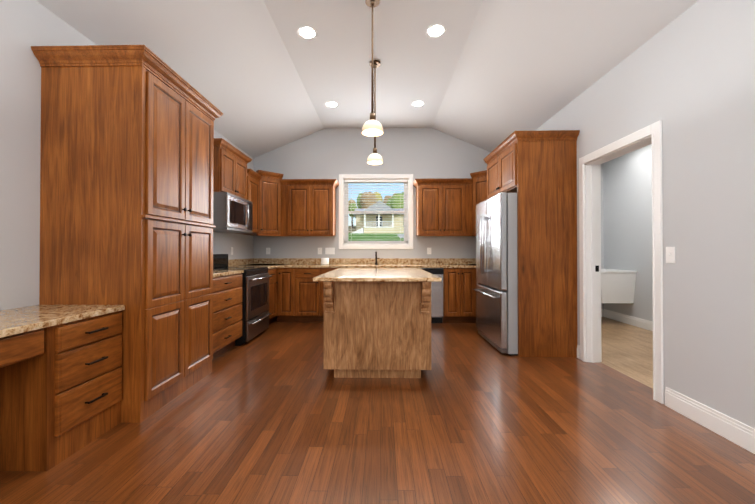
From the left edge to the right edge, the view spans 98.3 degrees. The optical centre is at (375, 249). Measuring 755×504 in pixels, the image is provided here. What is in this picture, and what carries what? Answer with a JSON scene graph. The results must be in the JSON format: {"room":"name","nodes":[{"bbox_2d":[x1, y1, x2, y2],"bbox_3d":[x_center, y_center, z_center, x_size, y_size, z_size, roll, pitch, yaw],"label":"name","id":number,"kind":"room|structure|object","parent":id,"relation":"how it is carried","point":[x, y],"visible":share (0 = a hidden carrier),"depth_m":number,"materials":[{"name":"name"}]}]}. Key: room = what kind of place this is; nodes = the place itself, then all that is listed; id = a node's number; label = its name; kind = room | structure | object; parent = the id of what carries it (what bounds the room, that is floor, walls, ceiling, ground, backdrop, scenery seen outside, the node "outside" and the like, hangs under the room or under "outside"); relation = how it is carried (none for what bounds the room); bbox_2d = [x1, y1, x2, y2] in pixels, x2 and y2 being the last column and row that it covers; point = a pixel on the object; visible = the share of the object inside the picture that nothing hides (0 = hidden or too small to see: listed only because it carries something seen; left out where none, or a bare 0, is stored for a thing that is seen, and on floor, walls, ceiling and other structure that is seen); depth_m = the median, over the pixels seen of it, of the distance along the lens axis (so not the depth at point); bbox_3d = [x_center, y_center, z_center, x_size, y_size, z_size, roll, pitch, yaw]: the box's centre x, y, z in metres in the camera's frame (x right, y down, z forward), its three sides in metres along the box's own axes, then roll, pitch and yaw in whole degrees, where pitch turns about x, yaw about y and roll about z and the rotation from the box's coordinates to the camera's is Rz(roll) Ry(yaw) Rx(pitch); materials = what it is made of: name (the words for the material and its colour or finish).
{"room":"kitchen","nodes":[
{"label":"kitchen","id":0,"kind":"room"},
{"bbox_2d":[0,0,255,310],"bbox_3d":[-2.334,-0.279,1.569,0.140,2.850,8.760,0,0,1],"label":"wall","id":1,"kind":"structure","parent":0,"point":[24,24],"depth_m":2.09,"materials":[{"name":"grey paint"}]},
{"bbox_2d":[213,138,248,199],"bbox_3d":[-2.036,-1.006,4.339,0.343,0.624,0.781,0,0,1],"label":"upper cabinet","id":2,"kind":"object","parent":1,"relation":"attached to","point":[233,174],"depth_m":4.18,"materials":[{"name":"brown wood"}]},
{"bbox_2d":[213,192,252,232],"bbox_3d":[-1.978,-0.461,4.334,0.459,0.455,0.772,0,0,1],"label":"microwave","id":3,"kind":"object","parent":2,"relation":"attached to","point":[232,213],"visible":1,"depth_m":4.10,"materials":[{"name":"silver metal"}]},
{"bbox_2d":[235,170,260,233],"bbox_3d":[-2.024,-0.705,4.966,0.343,0.919,0.472,0,0,1],"label":"upper cabinet","id":4,"kind":"object","parent":1,"relation":"attached to","point":[254,185],"depth_m":5.02,"materials":[{"name":"brown wood"}]},
{"bbox_2d":[243,170,283,235],"bbox_3d":[-1.865,-0.735,5.481,0.642,1.038,0.642,0,0,1],"label":"upper cabinet","id":5,"kind":"object","parent":1,"relation":"attached to","point":[270,197],"visible":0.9,"depth_m":5.34,"materials":[{"name":"brown wood"}]},
{"bbox_2d":[36,0,698,157],"bbox_3d":[-0.069,-1.950,1.537,4.710,0.730,8.760,0,0,1],"label":"ceiling","id":6,"kind":"structure","parent":0,"point":[263,76],"depth_m":3.35,"materials":[{"name":"white paint"}]},
{"bbox_2d":[297,26,316,39],"bbox_3d":[-0.686,-2.159,3.261,0.200,0.004,0.200,0,0,1],"label":"recessed light","id":7,"kind":"object","parent":6,"relation":"in","point":[307,32],"visible":1,"depth_m":3.25,"materials":[{"name":"white"}]},
{"bbox_2d":[325,102,337,107],"bbox_3d":[-0.655,-2.148,4.851,0.200,0.004,0.200,0,0,1],"label":"recessed light","id":8,"kind":"object","parent":6,"relation":"in","point":[331,104],"visible":1,"depth_m":4.85,"materials":[{"name":"white"}]},
{"bbox_2d":[362,0,382,135],"bbox_3d":[-0.029,-1.585,2.824,0.184,1.159,0.184,0,0,1],"label":"pendant light","id":9,"kind":"object","parent":6,"relation":"hanging from","point":[372,126],"visible":1,"depth_m":2.82,"materials":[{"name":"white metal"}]},
{"bbox_2d":[367,60,382,164],"bbox_3d":[-0.011,-1.577,3.774,0.184,1.159,0.184,0,0,1],"label":"pendant light","id":10,"kind":"object","parent":6,"relation":"hanging from","point":[374,158],"visible":0.98,"depth_m":3.77,"materials":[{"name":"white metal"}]},
{"bbox_2d":[411,101,424,106],"bbox_3d":[0.625,-2.148,4.826,0.200,0.004,0.200,0,0,1],"label":"recessed light","id":11,"kind":"object","parent":6,"relation":"in","point":[418,103],"visible":1,"depth_m":4.82,"materials":[{"name":"white"}]},
{"bbox_2d":[426,24,445,37],"bbox_3d":[0.594,-2.160,3.236,0.200,0.004,0.200,0,0,1],"label":"recessed light","id":12,"kind":"object","parent":6,"relation":"in","point":[436,31],"visible":1,"depth_m":3.24,"materials":[{"name":"white"}]},
{"bbox_2d":[0,317,754,503],"bbox_3d":[0.811,1.175,1.497,6.430,0.060,8.760,0,0,1],"label":"floor","id":13,"kind":"structure","parent":0,"point":[275,412],"depth_m":1.96,"materials":[{"name":"brown wood"}]},
{"bbox_2d":[0,311,121,470],"bbox_3d":[-1.963,0.776,1.932,0.582,0.744,0.480,0,0,1],"label":"base cabinet","id":14,"kind":"object","parent":13,"relation":"on","point":[60,392],"visible":1,"depth_m":1.71,"materials":[{"name":"brown wood"}]},
{"bbox_2d":[0,305,124,337],"bbox_3d":[-1.974,0.380,1.296,0.585,0.034,1.758,0,0,1],"label":"countertop","id":15,"kind":"structure","parent":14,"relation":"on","point":[14,321],"depth_m":1.83,"materials":[{"name":"stone"}]},
{"bbox_2d":[31,45,222,422],"bbox_3d":[-1.865,-0.083,2.638,0.751,2.474,1.052,0,0,1],"label":"pantry cabinet","id":16,"kind":"object","parent":13,"relation":"on","point":[126,175],"visible":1,"depth_m":2.19,"materials":[{"name":"brown wood"}]},
{"bbox_2d":[212,273,241,360],"bbox_3d":[-1.913,0.723,3.512,0.622,0.876,0.834,0,0,1],"label":"base cabinet","id":17,"kind":"object","parent":13,"relation":"on","point":[227,311],"depth_m":3.52,"materials":[{"name":"brown wood"}]},
{"bbox_2d":[213,261,244,277],"bbox_3d":[-1.910,0.214,3.516,0.628,0.137,0.834,0,0,1],"label":"countertop","id":18,"kind":"structure","parent":17,"relation":"on","point":[216,273],"depth_m":3.79,"materials":[{"name":"stone"}]},
{"bbox_2d":[213,254,271,345],"bbox_3d":[-1.847,0.616,4.323,0.721,1.100,0.772,0,0,1],"label":"range","id":19,"kind":"object","parent":13,"relation":"on","point":[255,302],"visible":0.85,"depth_m":4.20,"materials":[{"name":"black metal"}]},
{"bbox_2d":[268,268,275,323],"bbox_3d":[-1.886,0.733,4.945,0.619,0.876,0.456,0,0,1],"label":"base cabinet","id":20,"kind":"object","parent":13,"relation":"on","point":[272,280],"depth_m":4.98,"materials":[{"name":"brown wood"}]},
{"bbox_2d":[228,259,276,268],"bbox_3d":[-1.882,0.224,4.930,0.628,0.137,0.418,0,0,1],"label":"countertop","id":21,"kind":"structure","parent":20,"relation":"on","point":[269,263],"depth_m":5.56,"materials":[{"name":"stone"}]},
{"bbox_2d":[276,268,295,321],"bbox_3d":[-1.430,0.737,5.473,0.308,0.876,0.619,0,0,1],"label":"base cabinet","id":22,"kind":"object","parent":13,"relation":"on","point":[285,277],"depth_m":5.17,"materials":[{"name":"brown wood"}]},
{"bbox_2d":[296,268,319,321],"bbox_3d":[-1.072,0.737,5.466,0.407,0.876,0.619,0,0,1],"label":"base cabinet","id":23,"kind":"object","parent":13,"relation":"on","point":[299,295],"depth_m":5.16,"materials":[{"name":"brown wood"}]},
{"bbox_2d":[250,258,475,267],"bbox_3d":[0.007,0.228,5.430,4.386,0.137,0.656,0,0,1],"label":"countertop","id":24,"kind":"structure","parent":23,"relation":"on","point":[281,262],"depth_m":5.71,"materials":[{"name":"stone"}]},
{"bbox_2d":[321,258,328,264],"bbox_3d":[-0.866,0.204,5.558,0.136,0.110,0.136,0,0,1],"label":"canister","id":25,"kind":"object","parent":24,"relation":"on","point":[324,261],"visible":1,"depth_m":5.50,"materials":[{"name":"white ceramic"}]},
{"bbox_2d":[320,268,336,321],"bbox_3d":[-0.663,0.737,5.458,0.411,0.876,0.619,0,0,1],"label":"base cabinet","id":26,"kind":"object","parent":13,"relation":"on","point":[322,270],"depth_m":5.15,"materials":[{"name":"brown wood"}]},
{"bbox_2d":[323,281,430,377],"bbox_3d":[0.024,0.719,3.496,0.950,0.883,1.560,0,0,1],"label":"kitchen island","id":27,"kind":"object","parent":13,"relation":"on","point":[377,329],"visible":0.92,"depth_m":2.88,"materials":[{"name":"brown wood"}]},
{"bbox_2d":[313,268,441,281],"bbox_3d":[0.025,0.258,3.509,1.070,0.032,1.600,0,0,1],"label":"island countertop","id":28,"kind":"structure","parent":27,"relation":"on","point":[385,274],"depth_m":2.96,"materials":[{"name":"stone"}]},
{"bbox_2d":[420,268,443,322],"bbox_3d":[0.763,0.738,5.389,0.612,0.872,0.642,0,0,1],"label":"dishwasher","id":29,"kind":"object","parent":13,"relation":"on","point":[437,301],"visible":0.38,"depth_m":5.11,"materials":[{"name":"silver metal"}]},
{"bbox_2d":[442,268,476,322],"bbox_3d":[1.335,0.737,5.419,0.525,0.876,0.619,0,0,1],"label":"base cabinet","id":30,"kind":"object","parent":13,"relation":"on","point":[459,283],"depth_m":5.11,"materials":[{"name":"brown wood"}]},
{"bbox_2d":[473,192,517,355],"bbox_3d":[1.735,0.270,4.022,0.867,1.788,0.954,0,0,1],"label":"fridge","id":31,"kind":"object","parent":13,"relation":"on","point":[496,289],"visible":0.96,"depth_m":3.62,"materials":[{"name":"grey metal"}]},
{"bbox_2d":[483,130,579,356],"bbox_3d":[1.830,-0.046,3.992,0.685,2.420,1.070,0,0,1],"label":"surround","id":32,"kind":"object","parent":13,"relation":"on","point":[536,171],"visible":0.9,"depth_m":3.52,"materials":[{"name":"brown wood"}]},
{"bbox_2d":[252,128,604,309],"bbox_3d":[0.899,-0.512,5.819,6.140,3.380,0.140,0,0,1],"label":"wall","id":33,"kind":"structure","parent":0,"point":[424,153],"depth_m":5.77,"materials":[{"name":"grey paint"}]},
{"bbox_2d":[280,179,338,235],"bbox_3d":[-1.115,-0.687,5.595,0.928,0.944,0.385,0,0,1],"label":"upper cabinet","id":34,"kind":"object","parent":33,"relation":"attached to","point":[308,207],"visible":1,"depth_m":5.45,"materials":[{"name":"brown wood"}]},
{"bbox_2d":[325,248,334,253],"bbox_3d":[-0.812,0.032,5.769,0.167,0.118,0.016,0,0,1],"label":"light switch","id":35,"kind":"object","parent":33,"relation":"attached to","point":[329,250],"visible":1,"depth_m":5.77,"materials":[{"name":"white plastic"}]},
{"bbox_2d":[339,174,412,248],"bbox_3d":[0.002,-0.662,5.828,1.315,1.320,0.158,0,0,1],"label":"window","id":36,"kind":"structure","parent":33,"relation":"in","point":[343,177],"depth_m":5.76,"materials":[{"name":"white"}]},
{"bbox_2d":[344,179,407,243],"bbox_3d":[0.001,-0.664,5.795,1.115,1.138,0.050,0,0,1],"label":"window blinds","id":37,"kind":"object","parent":36,"relation":"attached to","point":[351,182],"visible":1,"depth_m":5.78,"materials":[{"name":"white plastic"}]},
{"bbox_2d":[413,178,472,235],"bbox_3d":[1.122,-0.688,5.551,0.953,0.944,0.385,0,0,1],"label":"upper cabinet","id":38,"kind":"object","parent":33,"relation":"attached to","point":[443,207],"visible":1,"depth_m":5.40,"materials":[{"name":"brown wood"}]},
{"bbox_2d":[601,144,652,320],"bbox_3d":[4.000,-0.213,3.746,0.140,2.750,4.160,0,0,1],"label":"wall","id":39,"kind":"structure","parent":0,"point":[626,211],"depth_m":5.05,"materials":[{"name":"grey paint"}]},
{"bbox_2d":[601,269,636,302],"bbox_3d":[3.683,0.583,5.271,0.550,0.500,0.650,0,0,1],"label":"sink","id":40,"kind":"object","parent":39,"relation":"attached to","point":[617,286],"visible":0.56,"depth_m":4.98,"materials":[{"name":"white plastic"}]},
{"bbox_2d":[603,309,652,330],"bbox_3d":[3.919,1.093,3.737,0.021,0.138,3.880,0,0,1],"label":"baseboard","id":41,"kind":"structure","parent":39,"relation":"attached to","point":[638,322],"depth_m":5.07,"materials":[{"name":"white wood"}]},
{"bbox_2d":[535,0,754,428],"bbox_3d":[2.196,-0.280,1.481,0.140,2.850,8.760,0,0,1],"label":"wall","id":42,"kind":"structure","parent":0,"point":[688,76],"depth_m":2.14,"materials":[{"name":"grey paint"}]},
{"bbox_2d":[470,170,486,235],"bbox_3d":[1.878,-0.736,5.408,0.642,1.038,0.642,0,0,1],"label":"upper cabinet","id":43,"kind":"object","parent":42,"relation":"attached to","point":[479,188],"visible":0.27,"depth_m":5.35,"materials":[{"name":"brown wood"}]},
{"bbox_2d":[579,120,663,403],"bbox_3d":[2.224,0.096,2.938,0.184,2.119,1.008,0,0,1],"label":"door frame","id":44,"kind":"structure","parent":42,"relation":"attached to","point":[590,246],"depth_m":3.34,"materials":[{"name":"white wood"}]},
{"bbox_2d":[666,247,674,262],"bbox_3d":[2.134,0.042,2.370,0.016,0.118,0.075,0,0,1],"label":"light switch","id":45,"kind":"object","parent":42,"relation":"attached to","point":[670,254],"visible":1,"depth_m":2.36,"materials":[{"name":"white plastic"}]},
{"bbox_2d":[665,387,754,453],"bbox_3d":[2.083,1.064,-0.180,0.021,0.138,5.176,0,0,1],"label":"baseboard","id":46,"kind":"structure","parent":42,"relation":"attached to","point":[741,434],"depth_m":2.06,"materials":[{"name":"white wood"}]},
{"label":"outside","id":47,"kind":"structure","parent":0,"visible":0},
{"bbox_2d":[348,192,403,240],"bbox_3d":[1.183,-6.723,65.883,180.000,28.700,119.840,0,0,1],"label":"ground","id":48,"kind":"structure","parent":47,"point":[374,237],"depth_m":66.19,"materials":[{"name":"green plant"}]},
{"bbox_2d":[352,201,403,232],"bbox_3d":[0.489,-4.542,53.297,29.900,5.350,14.000,0,0,1],"label":"house","id":49,"kind":"structure","parent":48,"relation":"on","point":[388,217],"depth_m":50.72,"materials":[{"name":"beige"}]}
]}

